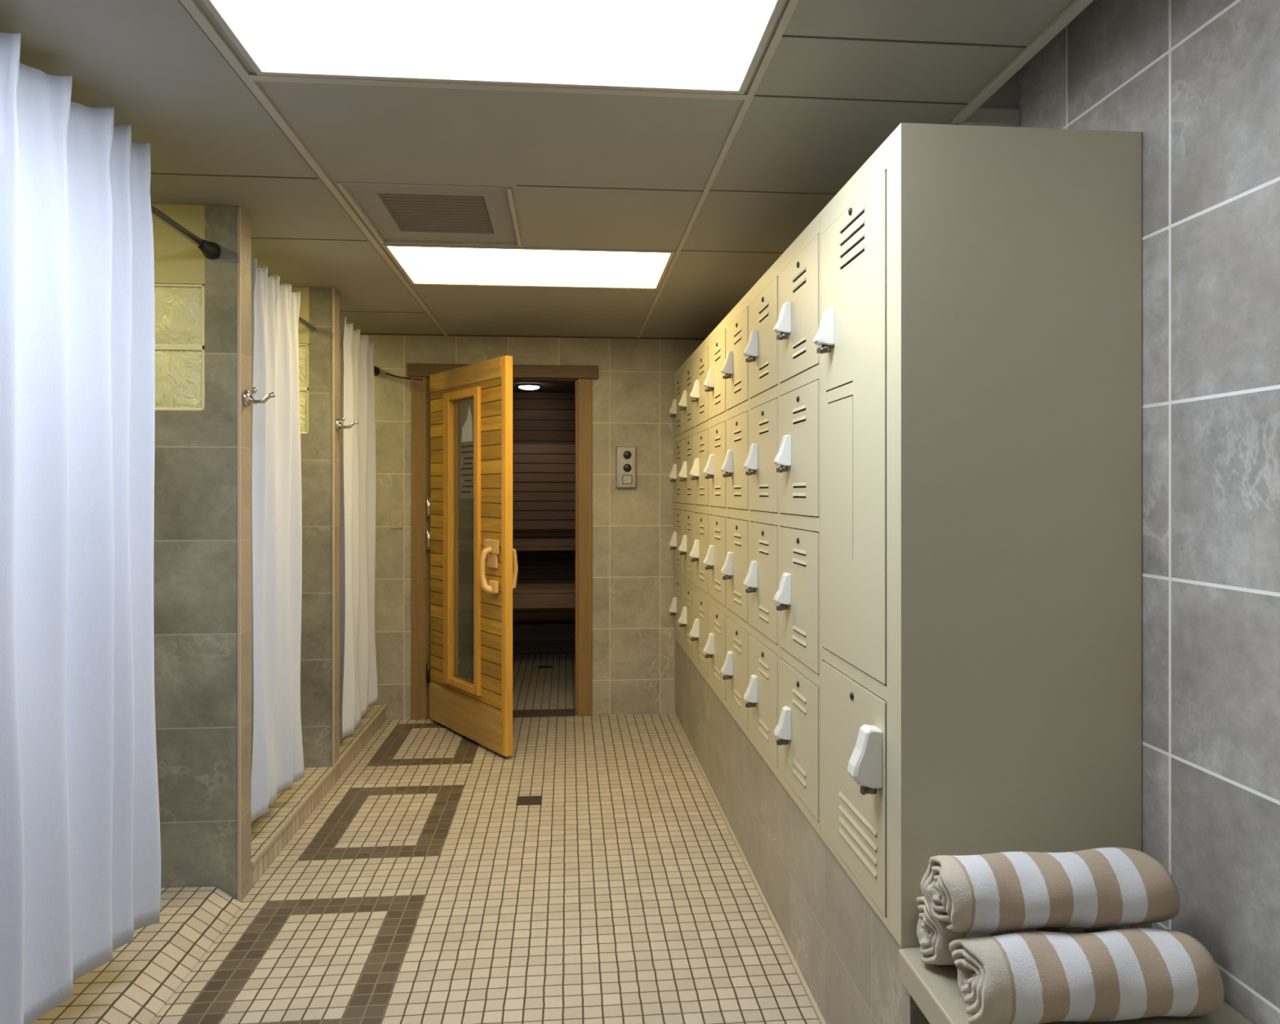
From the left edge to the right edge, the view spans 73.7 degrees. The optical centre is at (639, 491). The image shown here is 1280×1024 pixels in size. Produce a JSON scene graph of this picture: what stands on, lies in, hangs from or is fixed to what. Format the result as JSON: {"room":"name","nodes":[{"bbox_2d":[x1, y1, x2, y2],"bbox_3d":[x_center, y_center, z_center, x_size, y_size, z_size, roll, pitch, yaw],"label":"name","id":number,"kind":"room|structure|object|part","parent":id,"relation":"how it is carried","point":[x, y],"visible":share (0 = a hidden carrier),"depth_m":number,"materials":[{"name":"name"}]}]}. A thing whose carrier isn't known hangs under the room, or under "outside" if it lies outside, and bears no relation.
{"room":"changing room","nodes":[
{"label":"changing room","id":0,"kind":"room"},
{"bbox_2d":[151,203,204,284],"bbox_3d":[-1.682,-0.775,2.700,0.625,0.247,0.095,0,0,-5],"label":"wall","id":1,"kind":"structure","parent":0,"point":[177,260],"depth_m":2.67,"materials":[{"name":"paint"}]},
{"bbox_2d":[291,287,339,783],"bbox_3d":[-1.866,0.201,3.778,1.020,2.199,0.105,0,0,-5],"label":"wall","id":2,"kind":"structure","parent":0,"point":[316,651],"depth_m":3.76,"materials":[{"name":"tile"}]},
{"bbox_2d":[298,343,309,434],"bbox_3d":[-1.771,-0.453,3.760,0.623,0.399,0.056,0,0,-5],"label":"window","id":3,"kind":"structure","parent":2,"relation":"in","point":[304,348],"depth_m":3.77,"materials":[{"name":"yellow glass"}]},
{"bbox_2d":[298,315,315,331],"bbox_3d":[-1.400,-0.718,3.271,0.053,0.053,0.983,0,0,-5],"label":"curtain rod","id":4,"kind":"object","parent":2,"relation":"attached to","point":[301,321],"visible":0.09,"depth_m":3.64,"materials":[{"name":"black metal"}]},
{"bbox_2d":[251,256,304,821],"bbox_3d":[-1.326,0.183,3.067,0.080,1.932,0.536,0,0,-5],"label":"shower curtain","id":5,"kind":"object","parent":4,"relation":"hanging from","point":[277,744],"visible":0.86,"depth_m":3.05,"materials":[{"name":"fabric"}]},
{"bbox_2d":[251,704,386,887],"bbox_3d":[-1.431,1.258,3.820,0.145,0.085,2.085,0,0,-5],"label":"curb","id":6,"kind":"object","parent":2,"relation":"attached to","point":[263,828],"depth_m":3.37,"materials":[{"name":"tile"}]},
{"bbox_2d":[251,703,386,867],"bbox_3d":[-1.357,1.220,3.826,0.010,0.019,2.085,0,0,-5],"label":"trim","id":7,"kind":"structure","parent":2,"relation":"attached to","point":[290,819],"depth_m":3.41,"materials":[{"name":"beige tile"}]},
{"bbox_2d":[332,287,334,786],"bbox_3d":[-1.355,0.201,3.769,0.010,2.199,0.009,0,0,-5],"label":"trim","id":8,"kind":"structure","parent":2,"relation":"attached to","point":[333,288],"depth_m":3.77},
{"bbox_2d":[335,416,358,431],"bbox_3d":[-1.312,-0.305,3.828,0.091,0.064,0.055,0,0,-5],"label":"robe hook","id":9,"kind":"object","parent":2,"relation":"attached to","point":[339,424],"visible":1,"depth_m":3.82,"materials":[{"name":"silver metal"}]},
{"bbox_3d":[-1.309,-0.308,3.828,0.085,0.057,0.018,0,0,-5],"label":"arm","id":10,"kind":"part","parent":9,"relation":"part of","materials":[{"name":"silver metal"}]},
{"bbox_2d":[151,35,1026,312],"bbox_3d":[-0.815,-0.899,2.954,2.975,0.002,2.720,0,0,-5],"label":"trim","id":11,"kind":"structure","parent":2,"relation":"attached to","point":[786,36],"depth_m":1.98,"materials":[{"name":"grey metal"}]},
{"bbox_2d":[150,653,820,1023],"bbox_3d":[-0.667,1.360,2.543,3.400,0.120,8.780,0,0,-5],"label":"floor","id":12,"kind":"structure","parent":0,"point":[418,889],"depth_m":2.74,"materials":[{"name":"tile"}]},
{"bbox_2d":[31,886,242,1023],"bbox_3d":[-1.367,1.267,2.064,0.344,0.066,1.225,0,0,-5],"label":"shower curb","id":13,"kind":"structure","parent":12,"relation":"on","point":[142,975],"depth_m":2.26,"materials":[{"name":"tile"}]},
{"bbox_2d":[153,204,251,902],"bbox_3d":[-1.774,0.201,2.695,1.020,2.199,0.100,0,0,-5],"label":"partition wall","id":14,"kind":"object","parent":12,"relation":"on","point":[195,547],"visible":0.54,"depth_m":2.68,"materials":[{"name":"tile"}]},
{"bbox_2d":[154,283,204,410],"bbox_3d":[-1.679,-0.453,2.679,0.623,0.399,0.056,0,0,-5],"label":"window","id":15,"kind":"structure","parent":14,"relation":"attached to","point":[179,308],"depth_m":2.68,"materials":[{"name":"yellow glass"}]},
{"bbox_2d":[151,204,221,259],"bbox_3d":[-1.295,-0.755,2.070,0.053,0.053,1.224,0,0,-5],"label":"curtain rod","id":16,"kind":"object","parent":14,"relation":"attached to","point":[211,250],"visible":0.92,"depth_m":2.51,"materials":[{"name":"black metal"}]},
{"bbox_2d":[0,31,160,1023],"bbox_3d":[-1.210,0.114,1.704,0.109,1.967,0.832,0,0,-5],"label":"shower curtain","id":17,"kind":"object","parent":16,"relation":"hanging from","point":[80,839],"visible":1,"depth_m":1.87,"materials":[{"name":"fabric"}]},
{"bbox_2d":[237,205,240,902],"bbox_3d":[-1.263,0.201,2.688,0.010,2.199,0.009,0,0,-5],"label":"trim","id":18,"kind":"structure","parent":14,"relation":"attached to","point":[238,206],"depth_m":2.68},
{"bbox_2d":[242,386,275,406],"bbox_3d":[-1.220,-0.305,2.742,0.091,0.064,0.055,0,0,-5],"label":"robe hook","id":19,"kind":"object","parent":14,"relation":"attached to","point":[247,396],"visible":1,"depth_m":2.73,"materials":[{"name":"silver metal"}]},
{"bbox_3d":[-1.217,-0.308,2.742,0.085,0.057,0.018,0,0,-5],"label":"arm","id":20,"kind":"part","parent":19,"relation":"part of","materials":[{"name":"silver metal"}]},
{"bbox_2d":[515,795,542,805],"bbox_3d":[-0.465,1.298,3.586,0.105,0.003,0.098,0,0,-5],"label":"floor drain","id":21,"kind":"object","parent":12,"relation":"on","point":[521,800],"visible":1,"depth_m":3.58,"materials":[{"name":"brown metal"}]},
{"bbox_2d":[537,665,552,667],"bbox_3d":[-0.700,1.298,6.323,0.110,0.003,0.090,0,0,-5],"label":"floor drain","id":22,"kind":"object","parent":12,"relation":"on","point":[539,666],"visible":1,"depth_m":6.32,"materials":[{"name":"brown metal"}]},
{"bbox_2d":[898,947,1253,1023],"bbox_3d":[0.770,1.074,1.015,0.482,0.448,1.192,0,0,-5],"label":"bench","id":23,"kind":"object","parent":12,"relation":"on","point":[934,988],"visible":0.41,"depth_m":1.44,"materials":[{"name":"ceramic"}]},
{"bbox_2d":[916,896,1151,964],"bbox_3d":[0.701,0.783,1.538,0.403,0.119,0.116,0,0,-4],"label":"rolled towel","id":24,"kind":"object","parent":23,"relation":"on","point":[934,937],"visible":0.17,"depth_m":1.49,"materials":[{"name":"beige fabric"}]},
{"bbox_2d":[949,927,1224,1023],"bbox_3d":[0.717,0.783,1.381,0.408,0.131,0.127,0,0,-4],"label":"rolled towel","id":25,"kind":"object","parent":23,"relation":"on","point":[1026,977],"visible":1,"depth_m":1.33,"materials":[{"name":"beige fabric"}]},
{"bbox_2d":[920,847,1180,933],"bbox_3d":[0.699,0.679,1.461,0.413,0.119,0.131,0,0,-5],"label":"rolled towel","id":26,"kind":"object","parent":25,"relation":"on","point":[997,892],"visible":1,"depth_m":1.41,"materials":[{"name":"beige fabric"}]},
{"bbox_2d":[360,334,704,719],"bbox_3d":[-0.901,0.200,4.977,3.146,2.200,0.130,0,0,-5],"label":"wall","id":27,"kind":"structure","parent":0,"point":[633,639],"depth_m":4.97,"materials":[{"name":"tile"}]},
{"bbox_2d":[177,0,448,335],"bbox_3d":[-0.831,-0.897,1.570,0.027,0.006,6.670,0,0,-5],"label":"trim","id":28,"kind":"structure","parent":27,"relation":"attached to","point":[191,6],"depth_m":2.10,"materials":[{"name":"paint"}]},
{"bbox_2d":[373,365,380,375],"bbox_3d":[-1.464,-0.685,4.364,0.053,0.053,0.993,0,0,-5],"label":"curtain rod","id":29,"kind":"object","parent":27,"relation":"attached to","point":[376,370],"visible":0.22,"depth_m":4.83,"materials":[{"name":"black metal"}]},
{"bbox_2d":[339,315,377,742],"bbox_3d":[-1.407,0.187,4.226,0.077,1.990,0.641,0,0,-5],"label":"shower curtain","id":30,"kind":"object","parent":29,"relation":"hanging from","point":[358,682],"visible":0.9,"depth_m":4.20,"materials":[{"name":"fabric"}]},
{"bbox_2d":[390,508,402,528],"bbox_3d":[-1.388,0.154,4.864,0.068,0.112,0.010,0,0,-5],"label":"switch plate","id":31,"kind":"object","parent":27,"relation":"attached to","point":[396,514],"visible":1,"depth_m":4.86,"materials":[{"name":"plastic"}]},
{"bbox_2d":[385,373,422,380],"bbox_3d":[-1.340,-0.654,4.858,0.213,0.043,0.021,0,0,1],"label":"cord","id":32,"kind":"object","parent":27,"relation":"attached to","point":[385,373],"visible":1,"depth_m":4.86,"materials":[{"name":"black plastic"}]},
{"bbox_2d":[426,355,518,756],"bbox_3d":[-0.913,0.312,4.496,0.171,1.940,0.916,0,0,-37],"label":"door","id":33,"kind":"structure","parent":27,"relation":"in","point":[473,561],"depth_m":4.40,"materials":[{"name":"brown wood"}]},
{"bbox_3d":[-0.914,0.256,4.502,0.006,1.503,0.315,0,0,-37],"label":"glass pane","id":34,"kind":"part","parent":33,"relation":"part of","materials":[{"name":"grey"}]},
{"bbox_3d":[-0.932,-0.608,4.490,0.005,0.099,0.842,0,0,-37],"label":"rail","id":35,"kind":"part","parent":33,"relation":"part of","materials":[{"name":"brown wood"}]},
{"bbox_3d":[-0.932,1.181,4.490,0.005,0.199,0.842,0,0,-37],"label":"rail","id":36,"kind":"part","parent":33,"relation":"part of","materials":[{"name":"brown wood"}]},
{"bbox_3d":[-0.915,0.312,4.503,0.036,1.940,0.845,0,0,-37],"label":"panel","id":37,"kind":"part","parent":33,"relation":"part of","materials":[{"name":"brown wood"}]},
{"bbox_3d":[-0.735,0.307,4.223,0.012,0.140,0.145,0,0,-37],"label":"handle plate","id":38,"kind":"part","parent":33,"relation":"part of","materials":[{"name":"brown wood"}]},
{"bbox_2d":[411,376,591,719],"bbox_3d":[-0.795,0.324,4.975,1.027,1.953,0.152,0,0,-5],"label":"trim","id":39,"kind":"structure","parent":27,"relation":"attached to","point":[583,386],"depth_m":4.88,"materials":[{"name":"brown wood"}]},
{"bbox_2d":[406,363,598,382],"bbox_3d":[-0.789,-0.687,4.971,1.088,0.082,0.160,0,0,-5],"label":"trim","id":40,"kind":"structure","parent":27,"relation":"attached to","point":[521,373],"depth_m":4.91,"materials":[{"name":"brown wood"}]},
{"bbox_2d":[429,708,575,719],"bbox_3d":[-0.793,1.297,4.976,0.830,0.006,0.150,0,0,-5],"label":"trim","id":41,"kind":"structure","parent":27,"relation":"attached to","point":[553,712],"depth_m":4.98,"materials":[{"name":"brown wood"}]},
{"bbox_2d":[360,333,706,339],"bbox_3d":[-0.895,-0.896,4.909,3.146,0.008,0.006,0,0,-5],"label":"trim","id":42,"kind":"structure","parent":27,"relation":"attached to","point":[360,333],"depth_m":4.93,"materials":[{"name":"grey metal"}]},
{"bbox_2d":[616,446,635,487],"bbox_3d":[-0.081,-0.142,4.958,0.116,0.240,0.044,0,0,-5],"label":"control panel","id":43,"kind":"object","parent":27,"relation":"attached to","point":[625,455],"visible":1,"depth_m":4.95,"materials":[{"name":"metal"}]},
{"bbox_3d":[-0.077,-0.142,4.949,0.074,0.216,0.003,0,0,-5],"label":"plate","id":44,"kind":"part","parent":43,"relation":"part of","materials":[{"name":"silver metal"}]},
{"bbox_2d":[0,0,1074,337],"bbox_3d":[-0.689,-0.915,1.582,2.995,0.030,6.670,0,0,-5],"label":"ceiling","id":45,"kind":"structure","parent":0,"point":[162,76],"depth_m":2.21,"materials":[{"name":"tile"}]},
{"bbox_2d":[336,181,521,246],"bbox_3d":[-0.657,-0.911,2.799,0.505,0.037,0.598,0,0,-5],"label":"ceiling vent","id":46,"kind":"object","parent":45,"relation":"in","point":[395,213],"visible":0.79,"depth_m":2.79,"materials":[{"name":"metal"}]},
{"bbox_2d":[202,0,785,93],"bbox_3d":[-0.269,-0.942,1.581,1.060,0.096,0.595,0,0,-5],"label":"ceiling light","id":47,"kind":"object","parent":45,"relation":"attached to","point":[686,46],"visible":1,"depth_m":1.71,"materials":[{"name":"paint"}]},
{"bbox_2d":[248,72,747,99],"bbox_3d":[-0.300,-0.897,1.891,1.086,0.006,0.025,0,0,-5],"label":"trim","id":48,"kind":"structure","parent":45,"relation":"attached to","point":[255,77],"depth_m":1.89,"materials":[{"name":"paint"}]},
{"bbox_2d":[382,243,675,288],"bbox_3d":[-0.427,-0.942,3.437,1.074,0.096,0.590,0,0,-5],"label":"ceiling light","id":49,"kind":"object","parent":45,"relation":"attached to","point":[421,264],"visible":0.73,"depth_m":3.40,"materials":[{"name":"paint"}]},
{"bbox_2d":[636,0,799,337],"bbox_3d":[0.272,-0.897,1.664,0.016,0.005,6.670,0,0,-5],"label":"trim","id":50,"kind":"structure","parent":45,"relation":"attached to","point":[791,5],"depth_m":2.10,"materials":[{"name":"paint"}]},
{"bbox_2d":[512,391,575,654],"bbox_3d":[-0.710,0.255,6.002,1.900,2.090,1.880,0,0,-5],"label":"wall","id":51,"kind":"structure","parent":0,"point":[537,417],"depth_m":6.82,"materials":[{"name":"brown wood"}]},
{"bbox_2d":[512,442,575,551],"bbox_3d":[-0.755,0.024,6.528,1.656,0.818,0.577,0,0,-5],"label":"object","id":52,"kind":"structure","parent":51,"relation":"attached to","point":[544,474],"depth_m":6.76,"materials":[{"name":"brown wood"}]},
{"bbox_3d":[-0.731,0.419,6.253,1.656,0.028,0.024,0,0,-5],"label":"rail","id":53,"kind":"part","parent":52,"relation":"part of","materials":[{"name":"brown wood"}]},
{"bbox_2d":[512,582,575,608],"bbox_3d":[-0.713,0.736,6.032,1.656,0.128,0.382,0,0,-5],"label":"bench","id":54,"kind":"object","parent":51,"relation":"attached to","point":[524,595],"visible":0.12,"depth_m":5.85,"materials":[{"name":"brown wood"}]},
{"bbox_3d":[-0.697,0.751,5.854,1.656,0.098,0.024,0,0,-5],"label":"rail","id":55,"kind":"part","parent":54,"relation":"part of","materials":[{"name":"brown wood"}]},
{"bbox_2d":[512,382,575,392],"bbox_3d":[-0.710,-0.845,6.002,1.900,0.110,1.880,0,0,-5],"label":"ceiling","id":56,"kind":"structure","parent":0,"point":[544,387],"depth_m":6.53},
{"bbox_2d":[517,383,540,389],"bbox_3d":[-0.823,-0.775,6.333,0.164,0.028,0.164,0,0,-5],"label":"recessed light","id":57,"kind":"object","parent":56,"relation":"in","point":[525,386],"visible":1,"depth_m":6.28,"materials":[{"name":"white plastic"}]},
{"bbox_2d":[675,639,929,1023],"bbox_3d":[0.584,1.075,3.305,0.470,0.450,3.452,0,0,-5],"label":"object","id":58,"kind":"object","parent":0,"point":[846,956],"depth_m":2.31,"materials":[{"name":"stone"}]},
{"bbox_2d":[668,364,683,648],"bbox_3d":[0.430,0.081,4.807,0.519,1.538,0.414,0,0,-5],"label":"locker","id":59,"kind":"object","parent":58,"relation":"on","point":[677,605],"visible":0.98,"depth_m":4.79,"materials":[{"name":"metal"}]},
{"bbox_3d":[0.221,0.652,4.789,0.023,0.329,0.384,0,0,-5],"label":"door","id":60,"kind":"part","parent":59,"relation":"part of","materials":[{"name":"metal"}]},
{"bbox_3d":[0.221,0.278,4.789,0.023,0.349,0.384,0,0,-5],"label":"door","id":61,"kind":"part","parent":59,"relation":"part of","materials":[{"name":"metal"}]},
{"bbox_3d":[0.221,-0.107,4.789,0.023,0.339,0.384,0,0,-5],"label":"door","id":62,"kind":"part","parent":59,"relation":"part of","materials":[{"name":"metal"}]},
{"bbox_3d":[0.221,-0.477,4.789,0.023,0.319,0.384,0,0,-5],"label":"door","id":63,"kind":"part","parent":59,"relation":"part of","materials":[{"name":"metal"}]},
{"bbox_2d":[678,351,694,664],"bbox_3d":[0.465,0.081,4.393,0.519,1.538,0.414,0,0,-5],"label":"locker","id":64,"kind":"object","parent":58,"relation":"on","point":[686,619],"visible":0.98,"depth_m":4.38,"materials":[{"name":"metal"}]},
{"bbox_3d":[0.257,0.652,4.375,0.023,0.329,0.384,0,0,-5],"label":"door","id":65,"kind":"part","parent":64,"relation":"part of","materials":[{"name":"metal"}]},
{"bbox_3d":[0.257,0.278,4.375,0.023,0.349,0.384,0,0,-5],"label":"door","id":66,"kind":"part","parent":64,"relation":"part of","materials":[{"name":"metal"}]},
{"bbox_3d":[0.257,-0.107,4.375,0.023,0.339,0.384,0,0,-5],"label":"door","id":67,"kind":"part","parent":64,"relation":"part of","materials":[{"name":"metal"}]},
{"bbox_3d":[0.257,-0.477,4.375,0.023,0.319,0.384,0,0,-5],"label":"door","id":68,"kind":"part","parent":64,"relation":"part of","materials":[{"name":"metal"}]},
{"bbox_2d":[688,334,709,684],"bbox_3d":[0.500,0.081,3.979,0.519,1.538,0.414,0,0,-5],"label":"locker","id":69,"kind":"object","parent":58,"relation":"on","point":[700,631],"visible":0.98,"depth_m":3.94,"materials":[{"name":"metal"}]},
{"bbox_3d":[0.292,0.652,3.961,0.023,0.329,0.384,0,0,-5],"label":"door","id":70,"kind":"part","parent":69,"relation":"part of","materials":[{"name":"metal"}]},
{"bbox_3d":[0.292,0.278,3.961,0.023,0.349,0.384,0,0,-5],"label":"door","id":71,"kind":"part","parent":69,"relation":"part of","materials":[{"name":"metal"}]},
{"bbox_3d":[0.292,-0.107,3.961,0.023,0.339,0.384,0,0,-5],"label":"door","id":72,"kind":"part","parent":69,"relation":"part of","materials":[{"name":"metal"}]},
{"bbox_3d":[0.292,-0.477,3.961,0.023,0.319,0.384,0,0,-5],"label":"door","id":73,"kind":"part","parent":69,"relation":"part of","materials":[{"name":"metal"}]},
{"bbox_2d":[702,315,726,707],"bbox_3d":[0.535,0.081,3.565,0.519,1.538,0.414,0,0,-5],"label":"locker","id":74,"kind":"object","parent":58,"relation":"on","point":[715,648],"visible":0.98,"depth_m":3.53,"materials":[{"name":"metal"}]},
{"bbox_3d":[0.327,0.652,3.547,0.023,0.329,0.384,0,0,-5],"label":"door","id":75,"kind":"part","parent":74,"relation":"part of","materials":[{"name":"metal"}]},
{"bbox_3d":[0.327,0.278,3.547,0.023,0.349,0.384,0,0,-5],"label":"door","id":76,"kind":"part","parent":74,"relation":"part of","materials":[{"name":"metal"}]},
{"bbox_3d":[0.327,-0.107,3.547,0.023,0.339,0.384,0,0,-5],"label":"door","id":77,"kind":"part","parent":74,"relation":"part of","materials":[{"name":"metal"}]},
{"bbox_3d":[0.327,-0.477,3.547,0.023,0.319,0.384,0,0,-5],"label":"door","id":78,"kind":"part","parent":74,"relation":"part of","materials":[{"name":"metal"}]},
{"bbox_2d":[720,290,749,738],"bbox_3d":[0.570,0.081,3.151,0.519,1.538,0.414,0,0,-5],"label":"locker","id":79,"kind":"object","parent":58,"relation":"on","point":[735,667],"visible":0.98,"depth_m":3.11,"materials":[{"name":"metal"}]},
{"bbox_3d":[0.362,0.652,3.133,0.023,0.329,0.384,0,0,-5],"label":"door","id":80,"kind":"part","parent":79,"relation":"part of","materials":[{"name":"metal"}]},
{"bbox_3d":[0.362,0.278,3.133,0.023,0.349,0.384,0,0,-5],"label":"door","id":81,"kind":"part","parent":79,"relation":"part of","materials":[{"name":"metal"}]},
{"bbox_3d":[0.362,-0.107,3.133,0.023,0.339,0.384,0,0,-5],"label":"door","id":82,"kind":"part","parent":79,"relation":"part of","materials":[{"name":"metal"}]},
{"bbox_3d":[0.362,-0.477,3.133,0.023,0.319,0.384,0,0,-5],"label":"door","id":83,"kind":"part","parent":79,"relation":"part of","materials":[{"name":"metal"}]},
{"bbox_2d":[672,711,826,1023],"bbox_3d":[0.344,1.294,3.285,0.012,0.012,3.452,0,0,-5],"label":"baseboard","id":84,"kind":"structure","parent":58,"relation":"attached to","point":[804,984],"depth_m":2.70,"materials":[{"name":"beige tile"}]},
{"bbox_2d":[742,257,778,779],"bbox_3d":[0.605,0.081,2.737,0.519,1.538,0.414,0,0,-5],"label":"locker","id":85,"kind":"object","parent":58,"relation":"on","point":[762,693],"visible":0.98,"depth_m":2.70,"materials":[{"name":"metal"}]},
{"bbox_3d":[0.397,0.652,2.719,0.023,0.329,0.384,0,0,-5],"label":"door","id":86,"kind":"part","parent":85,"relation":"part of","materials":[{"name":"metal"}]},
{"bbox_3d":[0.397,0.278,2.719,0.023,0.349,0.384,0,0,-5],"label":"door","id":87,"kind":"part","parent":85,"relation":"part of","materials":[{"name":"metal"}]},
{"bbox_3d":[0.397,-0.107,2.719,0.023,0.339,0.384,0,0,-5],"label":"door","id":88,"kind":"part","parent":85,"relation":"part of","materials":[{"name":"metal"}]},
{"bbox_3d":[0.397,-0.477,2.719,0.023,0.319,0.384,0,0,-5],"label":"door","id":89,"kind":"part","parent":85,"relation":"part of","materials":[{"name":"metal"}]},
{"bbox_2d":[773,212,820,835],"bbox_3d":[0.640,0.081,2.323,0.519,1.538,0.414,0,0,-5],"label":"locker","id":90,"kind":"object","parent":58,"relation":"on","point":[797,729],"visible":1,"depth_m":2.27,"materials":[{"name":"metal"}]},
{"bbox_3d":[0.432,0.652,2.305,0.023,0.329,0.384,0,0,-5],"label":"door","id":91,"kind":"part","parent":90,"relation":"part of","materials":[{"name":"metal"}]},
{"bbox_3d":[0.432,0.278,2.305,0.023,0.349,0.384,0,0,-5],"label":"door","id":92,"kind":"part","parent":90,"relation":"part of","materials":[{"name":"metal"}]},
{"bbox_3d":[0.432,-0.107,2.305,0.023,0.339,0.384,0,0,-5],"label":"door","id":93,"kind":"part","parent":90,"relation":"part of","materials":[{"name":"metal"}]},
{"bbox_3d":[0.432,-0.477,2.305,0.023,0.319,0.384,0,0,-5],"label":"door","id":94,"kind":"part","parent":90,"relation":"part of","materials":[{"name":"metal"}]},
{"bbox_2d":[813,122,1142,946],"bbox_3d":[0.671,0.081,1.862,0.535,1.538,0.507,0,0,-5],"label":"locker","id":95,"kind":"object","parent":58,"relation":"on","point":[979,335],"visible":1,"depth_m":1.62,"materials":[{"name":"metal"}]},
{"bbox_3d":[0.469,0.621,1.873,0.023,0.416,0.414,0,0,-5],"label":"door","id":96,"kind":"part","parent":95,"relation":"part of","materials":[{"name":"metal"}]},
{"bbox_3d":[0.469,-0.125,1.873,0.023,1.004,0.414,0,0,-5],"label":"door","id":97,"kind":"part","parent":95,"relation":"part of","materials":[{"name":"metal"}]},
{"bbox_2d":[979,71,1017,108],"bbox_3d":[0.717,-1.100,3.558,0.161,0.400,2.970,0,0,-5],"label":"wall","id":98,"kind":"structure","parent":0,"point":[1006,96],"depth_m":2.08,"materials":[{"name":"tile"}]},
{"bbox_2d":[1017,0,1279,1023],"bbox_3d":[1.013,-0.010,1.737,0.120,2.620,6.890,0,0,-5],"label":"wall","id":99,"kind":"structure","parent":0,"point":[1199,80],"depth_m":1.47,"materials":[{"name":"tile"}]},
{"bbox_2d":[950,0,1093,126],"bbox_3d":[0.869,-0.911,1.707,0.171,0.047,0.755,0,0,-5],"label":"trim","id":100,"kind":"structure","parent":99,"relation":"attached to","point":[971,113],"depth_m":1.87,"materials":[{"name":"paint"}]}
]}

